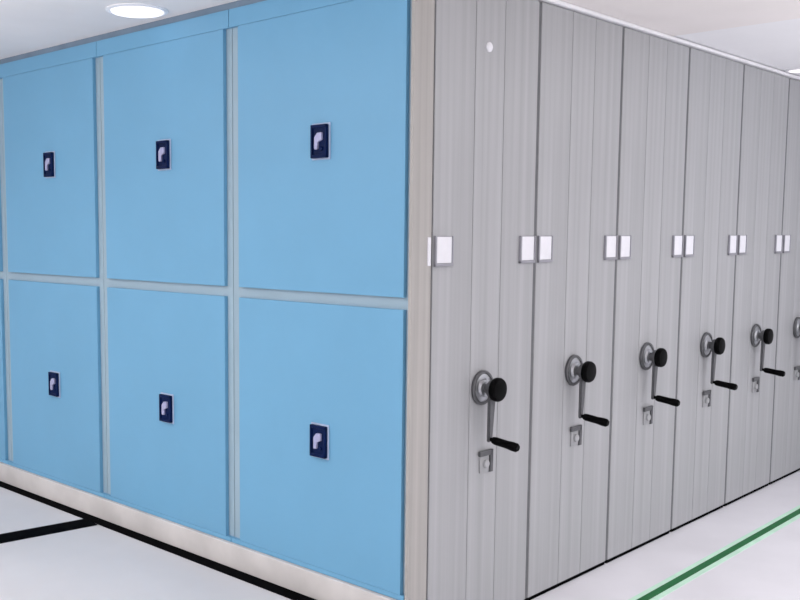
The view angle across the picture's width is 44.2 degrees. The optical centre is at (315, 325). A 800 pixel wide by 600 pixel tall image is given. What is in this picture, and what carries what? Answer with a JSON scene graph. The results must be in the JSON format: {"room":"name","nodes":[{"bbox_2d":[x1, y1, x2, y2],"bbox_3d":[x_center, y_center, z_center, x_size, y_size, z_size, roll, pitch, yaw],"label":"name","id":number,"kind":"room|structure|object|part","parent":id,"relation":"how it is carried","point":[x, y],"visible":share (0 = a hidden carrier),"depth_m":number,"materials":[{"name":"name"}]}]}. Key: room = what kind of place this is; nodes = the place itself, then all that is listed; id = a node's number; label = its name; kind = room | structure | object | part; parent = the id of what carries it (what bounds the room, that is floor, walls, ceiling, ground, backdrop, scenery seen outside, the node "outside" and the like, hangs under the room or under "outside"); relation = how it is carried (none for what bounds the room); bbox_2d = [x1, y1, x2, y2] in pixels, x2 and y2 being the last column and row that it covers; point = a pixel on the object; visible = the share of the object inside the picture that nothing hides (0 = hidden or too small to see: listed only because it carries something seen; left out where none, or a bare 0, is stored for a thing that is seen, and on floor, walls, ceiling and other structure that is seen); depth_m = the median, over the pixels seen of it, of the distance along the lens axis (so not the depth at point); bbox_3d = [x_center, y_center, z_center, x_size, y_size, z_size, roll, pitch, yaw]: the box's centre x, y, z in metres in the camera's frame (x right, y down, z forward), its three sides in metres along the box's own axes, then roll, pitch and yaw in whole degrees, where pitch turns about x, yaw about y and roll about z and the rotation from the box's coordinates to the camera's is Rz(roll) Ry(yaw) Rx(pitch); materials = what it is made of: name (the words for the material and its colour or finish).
{"room":"archive storage room","nodes":[
{"label":"archive storage room","id":0,"kind":"room"},
{"bbox_2d":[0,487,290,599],"bbox_3d":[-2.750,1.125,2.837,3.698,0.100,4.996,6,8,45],"label":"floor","id":1,"kind":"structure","parent":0,"point":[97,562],"depth_m":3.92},
{"bbox_2d":[0,519,96,543],"bbox_3d":[-2.067,0.983,3.787,2.570,0.003,0.138,-4,7,-36],"label":"floor strip","id":2,"kind":"object","parent":1,"relation":"on","point":[82,523],"visible":1,"depth_m":4.41,"materials":[{"name":"black rubber"}]},
{"bbox_2d":[0,481,315,599],"bbox_3d":[-1.041,0.908,4.588,3.618,0.003,0.061,6,8,45],"label":"floor strip","id":3,"kind":"object","parent":1,"relation":"on","point":[248,578],"visible":1,"depth_m":4.17,"materials":[{"name":"black rubber"}]},
{"bbox_2d":[0,462,396,599],"bbox_3d":[-0.968,0.855,4.637,3.655,0.099,0.114,6,8,45],"label":"trim","id":4,"kind":"structure","parent":1,"relation":"on","point":[313,584],"depth_m":4.10,"materials":[{"name":"beige metal"}]},
{"bbox_2d":[0,79,11,464],"bbox_3d":[-1.935,-0.334,5.484,0.914,2.093,0.121,6,8,45],"label":"storage cabinet","id":5,"kind":"object","parent":4,"relation":"on","point":[5,413],"visible":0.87,"depth_m":5.20,"materials":[{"name":"blue metal"}]},
{"bbox_3d":[-1.948,-0.810,5.409,0.830,0.992,0.018,6,8,45],"label":"door","id":6,"kind":"part","parent":5,"relation":"part of","materials":[{"name":"blue metal"}]},
{"bbox_3d":[-1.952,0.208,5.508,0.830,0.972,0.018,6,8,45],"label":"door","id":7,"kind":"part","parent":5,"relation":"part of","materials":[{"name":"blue metal"}]},
{"bbox_3d":[-1.960,0.701,5.563,0.914,0.018,0.018,6,8,45],"label":"rail","id":8,"kind":"part","parent":5,"relation":"part of","materials":[{"name":"blue metal"}]},
{"bbox_2d":[0,41,107,497],"bbox_3d":[-1.284,-0.269,4.841,0.914,2.093,0.121,6,8,45],"label":"storage cabinet","id":9,"kind":"object","parent":4,"relation":"on","point":[52,137],"visible":0.99,"depth_m":4.76,"materials":[{"name":"blue metal"}]},
{"bbox_3d":[-1.291,-0.778,4.721,0.036,0.058,0.011,6,8,45],"label":"lock lever","id":10,"kind":"part","parent":9,"relation":"part of","materials":[{"name":"silver metal"}]},
{"bbox_3d":[-1.287,-0.777,4.725,0.078,0.116,0.015,6,8,45],"label":"lock plate","id":11,"kind":"part","parent":9,"relation":"part of","materials":[{"name":"blue plastic"}]},
{"bbox_3d":[-1.303,-1.274,4.721,0.914,0.068,0.018,6,8,45],"label":"rail","id":12,"kind":"part","parent":9,"relation":"part of","materials":[{"name":"blue metal"}]},
{"bbox_3d":[-1.298,-0.745,4.766,0.830,0.992,0.018,6,8,45],"label":"door","id":13,"kind":"part","parent":9,"relation":"part of","materials":[{"name":"blue metal"}]},
{"bbox_3d":[-1.294,0.288,4.825,0.036,0.058,0.011,6,8,45],"label":"lock lever","id":14,"kind":"part","parent":9,"relation":"part of","materials":[{"name":"silver metal"}]},
{"bbox_3d":[-1.290,0.289,4.829,0.078,0.116,0.015,6,8,45],"label":"lock plate","id":15,"kind":"part","parent":9,"relation":"part of","materials":[{"name":"blue plastic"}]},
{"bbox_3d":[-1.301,0.273,4.865,0.830,0.972,0.018,6,8,45],"label":"door","id":16,"kind":"part","parent":9,"relation":"part of","materials":[{"name":"blue metal"}]},
{"bbox_3d":[-1.309,0.766,4.920,0.914,0.018,0.018,6,8,45],"label":"rail","id":17,"kind":"part","parent":9,"relation":"part of","materials":[{"name":"blue metal"}]},
{"bbox_2d":[96,10,234,541],"bbox_3d":[-0.634,-0.204,4.198,0.914,2.093,0.121,6,8,45],"label":"storage cabinet","id":18,"kind":"object","parent":4,"relation":"on","point":[167,90],"visible":0.98,"depth_m":4.11,"materials":[{"name":"blue metal"}]},
{"bbox_3d":[-0.640,-0.713,4.079,0.036,0.058,0.011,6,8,45],"label":"lock lever","id":19,"kind":"part","parent":18,"relation":"part of","materials":[{"name":"silver metal"}]},
{"bbox_3d":[-0.636,-0.713,4.082,0.078,0.116,0.015,6,8,45],"label":"lock plate","id":20,"kind":"part","parent":18,"relation":"part of","materials":[{"name":"blue plastic"}]},
{"bbox_3d":[-0.652,-1.210,4.078,0.914,0.068,0.018,6,8,45],"label":"rail","id":21,"kind":"part","parent":18,"relation":"part of","materials":[{"name":"blue metal"}]},
{"bbox_3d":[-0.643,0.353,4.183,0.036,0.058,0.011,6,8,45],"label":"lock lever","id":22,"kind":"part","parent":18,"relation":"part of","materials":[{"name":"silver metal"}]},
{"bbox_3d":[-0.647,-0.680,4.123,0.830,0.992,0.018,6,8,45],"label":"door","id":23,"kind":"part","parent":18,"relation":"part of","materials":[{"name":"blue metal"}]},
{"bbox_3d":[-0.640,0.353,4.186,0.078,0.116,0.015,6,8,45],"label":"lock plate","id":24,"kind":"part","parent":18,"relation":"part of","materials":[{"name":"blue plastic"}]},
{"bbox_3d":[-0.650,0.338,4.223,0.830,0.972,0.018,6,8,45],"label":"door","id":25,"kind":"part","parent":18,"relation":"part of","materials":[{"name":"blue metal"}]},
{"bbox_3d":[-0.658,0.831,4.277,0.914,0.018,0.018,6,8,45],"label":"rail","id":26,"kind":"part","parent":18,"relation":"part of","materials":[{"name":"blue metal"}]},
{"bbox_2d":[229,0,411,599],"bbox_3d":[0.011,-0.140,3.561,0.898,2.093,0.121,6,8,45],"label":"storage cabinet","id":27,"kind":"object","parent":4,"relation":"on","point":[322,88],"visible":1,"depth_m":3.49,"materials":[{"name":"blue metal"}]},
{"bbox_3d":[-0.007,-1.145,3.441,0.898,0.068,0.018,6,8,45],"label":"rail","id":28,"kind":"part","parent":27,"relation":"part of","materials":[{"name":"blue metal"}]},
{"bbox_3d":[0.007,0.417,3.540,0.036,0.058,0.011,6,8,45],"label":"lock lever","id":29,"kind":"part","parent":27,"relation":"part of","materials":[{"name":"silver metal"}]},
{"bbox_3d":[-0.014,0.895,3.640,0.898,0.018,0.018,6,8,45],"label":"rail","id":30,"kind":"part","parent":27,"relation":"part of","materials":[{"name":"blue metal"}]},
{"bbox_3d":[0.011,0.418,3.543,0.078,0.116,0.015,6,8,45],"label":"lock plate","id":31,"kind":"part","parent":27,"relation":"part of","materials":[{"name":"blue plastic"}]},
{"bbox_3d":[0.011,-0.648,3.436,0.036,0.058,0.011,6,8,45],"label":"lock lever","id":32,"kind":"part","parent":27,"relation":"part of","materials":[{"name":"silver metal"}]},
{"bbox_3d":[0.014,-0.648,3.439,0.078,0.116,0.015,6,8,45],"label":"lock plate","id":33,"kind":"part","parent":27,"relation":"part of","materials":[{"name":"blue plastic"}]},
{"bbox_3d":[0.001,0.403,3.580,0.830,0.972,0.018,6,8,45],"label":"door","id":34,"kind":"part","parent":27,"relation":"part of","materials":[{"name":"blue metal"}]},
{"bbox_3d":[0.004,-0.616,3.480,0.830,0.992,0.018,6,8,45],"label":"door","id":35,"kind":"part","parent":27,"relation":"part of","materials":[{"name":"blue metal"}]},
{"bbox_2d":[0,0,799,76],"bbox_3d":[0.364,-1.143,2.295,9.200,0.100,9.320,6,8,45],"label":"ceiling","id":36,"kind":"structure","parent":0,"point":[26,26],"depth_m":4.07,"materials":[{"name":"paint"}]},
{"bbox_2d":[0,0,265,63],"bbox_3d":[-0.954,-1.294,4.434,3.655,0.024,0.094,6,8,45],"label":"trim","id":37,"kind":"structure","parent":36,"relation":"attached to","point":[239,3],"depth_m":4.18,"materials":[{"name":"grey-blue painted metal"}]},
{"bbox_2d":[105,3,168,17],"bbox_3d":[-0.707,-1.245,3.883,0.246,0.012,0.246,6,8,45],"label":"recessed light","id":38,"kind":"object","parent":36,"relation":"in","point":[131,10],"visible":1,"depth_m":3.84,"materials":[{"name":"white plastic"}]},
{"bbox_2d":[111,6,163,17],"bbox_3d":[-0.707,-1.244,3.883,0.208,0.009,0.208,6,8,45],"label":"diffuser","id":39,"kind":"object","parent":38,"relation":"attached to","point":[124,11],"depth_m":3.85,"materials":[{"name":"white plastic"}]},
{"bbox_2d":[538,0,799,80],"bbox_3d":[1.685,-1.295,4.498,0.066,0.015,3.915,6,8,45],"label":"trim","id":40,"kind":"structure","parent":36,"relation":"attached to","point":[558,3],"depth_m":4.29,"materials":[{"name":"white metal"}]},
{"bbox_2d":[785,68,799,72],"bbox_3d":[2.612,-1.375,5.282,0.146,0.012,0.146,6,8,45],"label":"recessed light","id":41,"kind":"object","parent":36,"relation":"in","point":[792,70],"visible":1,"depth_m":5.27,"materials":[{"name":"white plastic"}]},
{"bbox_2d":[789,70,799,72],"bbox_3d":[2.612,-1.374,5.282,0.108,0.009,0.108,6,8,45],"label":"diffuser","id":42,"kind":"object","parent":41,"relation":"attached to","point":[790,71],"depth_m":5.27,"materials":[{"name":"white plastic"}]},
{"bbox_2d":[532,470,799,599],"bbox_3d":[0.356,1.266,2.530,9.200,0.100,9.320,6,8,45],"label":"floor","id":43,"kind":"structure","parent":0,"point":[769,569],"depth_m":4.32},
{"bbox_2d":[404,0,434,599],"bbox_3d":[0.346,-0.011,3.256,0.020,2.300,0.102,6,8,45],"label":"filler panel","id":44,"kind":"object","parent":43,"relation":"on","point":[423,11],"visible":1,"depth_m":3.24,"materials":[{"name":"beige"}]},
{"bbox_2d":[426,0,541,599],"bbox_3d":[0.357,-0.061,3.774,1.070,2.300,0.635,6,8,45],"label":"shelving unit","id":45,"kind":"object","parent":43,"relation":"on","point":[486,91],"visible":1,"depth_m":3.49,"materials":[{"name":"grey wood planks"},{"name":"dark grey metal"},{"name":"black rubber"}]},
{"bbox_3d":[0.647,0.227,3.472,0.030,0.086,0.086,6,8,45],"label":"knob","id":46,"kind":"part","parent":45,"relation":"part of","materials":[{"name":"black plastic"}]},
{"bbox_2d":[524,2,623,599],"bbox_3d":[0.804,-0.104,4.222,1.070,2.300,0.635,6,8,45],"label":"shelving unit","id":47,"kind":"object","parent":43,"relation":"on","point":[580,105],"visible":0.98,"depth_m":3.94,"materials":[{"name":"grey wood planks"},{"name":"dark grey metal"},{"name":"black rubber"}]},
{"bbox_3d":[1.095,0.185,3.921,0.030,0.086,0.086,6,8,45],"label":"knob","id":48,"kind":"part","parent":47,"relation":"part of","materials":[{"name":"black plastic"}]},
{"bbox_2d":[604,27,690,562],"bbox_3d":[1.252,-0.146,4.671,1.070,2.300,0.635,6,8,45],"label":"shelving unit","id":49,"kind":"object","parent":43,"relation":"on","point":[656,71],"visible":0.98,"depth_m":4.38,"materials":[{"name":"grey wood planks"},{"name":"dark grey metal"},{"name":"black rubber"}]},
{"bbox_3d":[1.542,0.142,4.369,0.030,0.086,0.086,6,8,45],"label":"knob","id":50,"kind":"part","parent":49,"relation":"part of","materials":[{"name":"black plastic"}]},
{"bbox_2d":[670,48,744,531],"bbox_3d":[1.699,-0.189,5.119,1.070,2.300,0.635,6,8,45],"label":"shelving unit","id":51,"kind":"object","parent":43,"relation":"on","point":[716,83],"visible":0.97,"depth_m":4.83,"materials":[{"name":"grey wood planks"},{"name":"dark grey metal"},{"name":"black rubber"}]},
{"bbox_3d":[1.990,0.100,4.818,0.030,0.086,0.086,6,8,45],"label":"knob","id":52,"kind":"part","parent":51,"relation":"part of","materials":[{"name":"black plastic"}]},
{"bbox_2d":[628,505,799,599],"bbox_3d":[2.046,1.015,4.629,0.084,0.002,3.500,6,8,45],"label":"tape","id":53,"kind":"object","parent":43,"relation":"on","point":[663,588],"visible":1,"depth_m":4.37,"materials":[{"name":"green plastic"}]},
{"bbox_2d":[723,64,789,505],"bbox_3d":[2.146,-0.231,5.568,1.070,2.300,0.635,6,8,45],"label":"shelving unit","id":54,"kind":"object","parent":43,"relation":"on","point":[766,94],"visible":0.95,"depth_m":5.28,"materials":[{"name":"grey metal"}]},
{"bbox_3d":[2.437,0.058,5.267,0.030,0.086,0.086,6,8,45],"label":"knob","id":55,"kind":"part","parent":54,"relation":"part of","materials":[{"name":"black plastic"}]},
{"bbox_2d":[769,78,799,484],"bbox_3d":[2.587,-0.273,6.010,1.070,2.300,0.615,6,8,45],"label":"shelving unit","id":56,"kind":"object","parent":43,"relation":"on","point":[785,456],"visible":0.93,"depth_m":5.66,"materials":[{"name":"grey metal"}]}
]}

